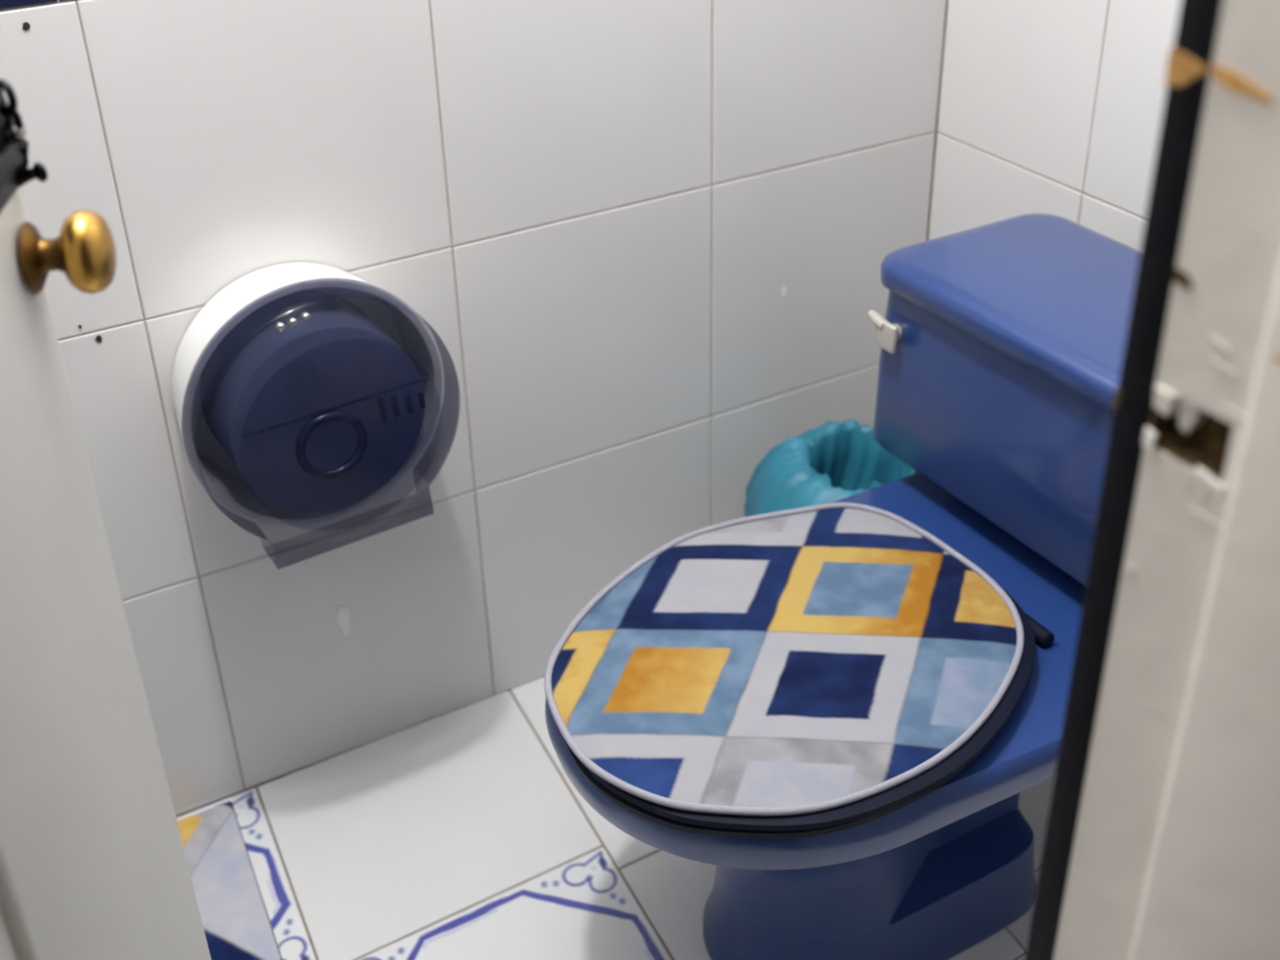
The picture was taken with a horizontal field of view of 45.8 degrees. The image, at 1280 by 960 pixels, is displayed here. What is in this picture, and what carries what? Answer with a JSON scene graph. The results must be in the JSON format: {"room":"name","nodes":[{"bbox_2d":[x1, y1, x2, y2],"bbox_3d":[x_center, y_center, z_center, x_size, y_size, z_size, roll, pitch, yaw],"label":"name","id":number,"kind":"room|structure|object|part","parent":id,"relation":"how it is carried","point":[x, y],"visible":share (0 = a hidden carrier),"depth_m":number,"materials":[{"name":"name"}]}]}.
{"room":"toilet stall","nodes":[
{"label":"toilet stall","id":0,"kind":"room"},
{"bbox_2d":[0,0,946,816],"bbox_3d":[-0.365,-0.687,1.327,1.614,2.400,0.121,-18,35,-25],"label":"wall","id":1,"kind":"structure","parent":0,"point":[641,246],"depth_m":1.71,"materials":[{"name":"tile"}]},
{"bbox_2d":[171,262,443,526],"bbox_3d":[-0.326,-0.073,1.531,0.275,0.279,0.162,-18,35,-25],"label":"dispenser","id":2,"kind":"object","parent":1,"relation":"attached to","point":[211,464],"visible":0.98,"depth_m":1.53,"materials":[{"name":"white plastic"}]},
{"bbox_2d":[199,289,425,511],"bbox_3d":[-0.332,-0.080,1.539,0.201,0.201,0.106,-18,35,-25],"label":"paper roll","id":3,"kind":"object","parent":2,"relation":"in","point":[319,414],"visible":0.91,"depth_m":1.49,"materials":[{"name":"blue plastic"}]},
{"bbox_2d":[176,676,1054,959],"bbox_3d":[-0.025,0.592,1.486,1.814,0.060,1.324,-18,35,-25],"label":"floor","id":4,"kind":"structure","parent":0,"point":[464,833],"depth_m":1.71,"materials":[{"name":"tile"}]},
{"bbox_2d":[177,800,282,959],"bbox_3d":[-0.595,0.540,1.532,0.503,0.008,0.408,-18,35,-25],"label":"bath mat","id":5,"kind":"object","parent":4,"relation":"on","point":[237,924],"visible":0.4,"depth_m":1.67,"materials":[{"name":"fabric"}]},
{"bbox_2d":[743,419,918,517],"bbox_3d":[0.241,0.100,1.909,0.228,0.324,0.227,-18,35,-25],"label":"waste bin","id":6,"kind":"object","parent":4,"relation":"on","point":[832,461],"visible":0.3,"depth_m":1.87,"materials":[{"name":"plastic"}]},
{"bbox_2d":[545,213,1140,959],"bbox_3d":[0.258,0.179,1.489,0.745,0.628,0.518,-18,35,-25],"label":"toilet","id":7,"kind":"object","parent":4,"relation":"on","point":[1002,343],"visible":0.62,"depth_m":1.48,"materials":[{"name":"blue ceramic"}]},
{"bbox_3d":[0.136,0.171,1.394,0.461,0.014,0.396,-18,35,-25],"label":"seat","id":8,"kind":"part","parent":7,"relation":"part of","materials":[{"name":"blue plastic"}]},
{"bbox_2d":[544,502,1024,816],"bbox_3d":[0.130,0.149,1.383,0.470,0.011,0.406,-18,35,-25],"label":"lid","id":9,"kind":"object","parent":7,"relation":"on","point":[824,656],"visible":1,"depth_m":1.35,"materials":[{"name":"fabric"}]},
{"bbox_3d":[0.140,0.161,1.384,0.463,0.012,0.398,-18,35,-25],"label":"seat lid","id":10,"kind":"part","parent":7,"relation":"part of","materials":[{"name":"multicoloured fabric"}]},
{"bbox_3d":[0.254,0.293,1.554,0.720,0.366,0.426,-18,35,-25],"label":"bowl","id":11,"kind":"part","parent":7,"relation":"part of","materials":[{"name":"blue ceramic"}]},
{"bbox_3d":[0.249,-0.167,1.585,0.013,0.014,0.029,-18,35,-25],"label":"lever arm","id":12,"kind":"part","parent":7,"relation":"part of","materials":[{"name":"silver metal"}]},
{"bbox_3d":[0.257,-0.150,1.579,0.007,0.031,0.032,-18,35,-25],"label":"flush lever","id":13,"kind":"part","parent":7,"relation":"part of","materials":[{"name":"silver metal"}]},
{"bbox_3d":[0.266,-0.154,1.583,0.016,0.018,0.018,-18,35,-25],"label":"lever stem","id":14,"kind":"part","parent":7,"relation":"part of","materials":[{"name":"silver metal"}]},
{"bbox_3d":[0.468,-0.044,1.499,0.212,0.204,0.518,-18,35,-25],"label":"tank","id":15,"kind":"part","parent":7,"relation":"part of","materials":[{"name":"blue ceramic"}]},
{"bbox_3d":[0.467,-0.144,1.439,0.244,0.034,0.502,-18,35,-25],"label":"tank lid","id":16,"kind":"part","parent":7,"relation":"part of","materials":[{"name":"blue ceramic"}]},
{"bbox_2d":[926,0,1181,251],"bbox_3d":[0.690,-0.663,1.244,0.120,2.400,1.335,-18,35,-25],"label":"wall","id":17,"kind":"structure","parent":0,"point":[1051,107],"depth_m":1.72,"materials":[{"name":"tile"}]},
{"bbox_3d":[0.252,-0.149,0.428,1.616,2.400,0.118,-18,35,-25],"label":"wall","id":18,"kind":"structure","parent":0,"visible":0},
{"bbox_2d":[0,79,211,959],"bbox_3d":[-0.275,-0.034,0.515,0.078,1.965,0.495,-4,32,-4],"label":"door","id":19,"kind":"structure","parent":18,"relation":"in","point":[94,864],"depth_m":0.74,"materials":[{"name":"white paint"}]},
{"bbox_3d":[-0.284,0.025,0.415,0.024,1.940,0.257,-4,32,-4],"label":"panel","id":20,"kind":"part","parent":19,"relation":"part of","materials":[{"name":"white paint"}]},
{"bbox_3d":[-0.294,-0.149,0.687,0.003,0.052,0.061,-4,32,-4],"label":"bolt plate","id":21,"kind":"part","parent":19,"relation":"part of","materials":[{"name":"black metal"}]},
{"bbox_3d":[-0.267,-0.111,0.736,0.022,0.041,0.041,-4,32,-4],"label":"knob","id":22,"kind":"part","parent":19,"relation":"part of","materials":[{"name":"gold metal"}]},
{"bbox_2d":[1024,0,1279,959],"bbox_3d":[-0.015,0.046,0.352,0.595,2.060,0.137,-18,35,-25],"label":"trim","id":23,"kind":"structure","parent":18,"relation":"attached to","point":[1162,841],"depth_m":0.51,"materials":[{"name":"white paint"}]}
]}

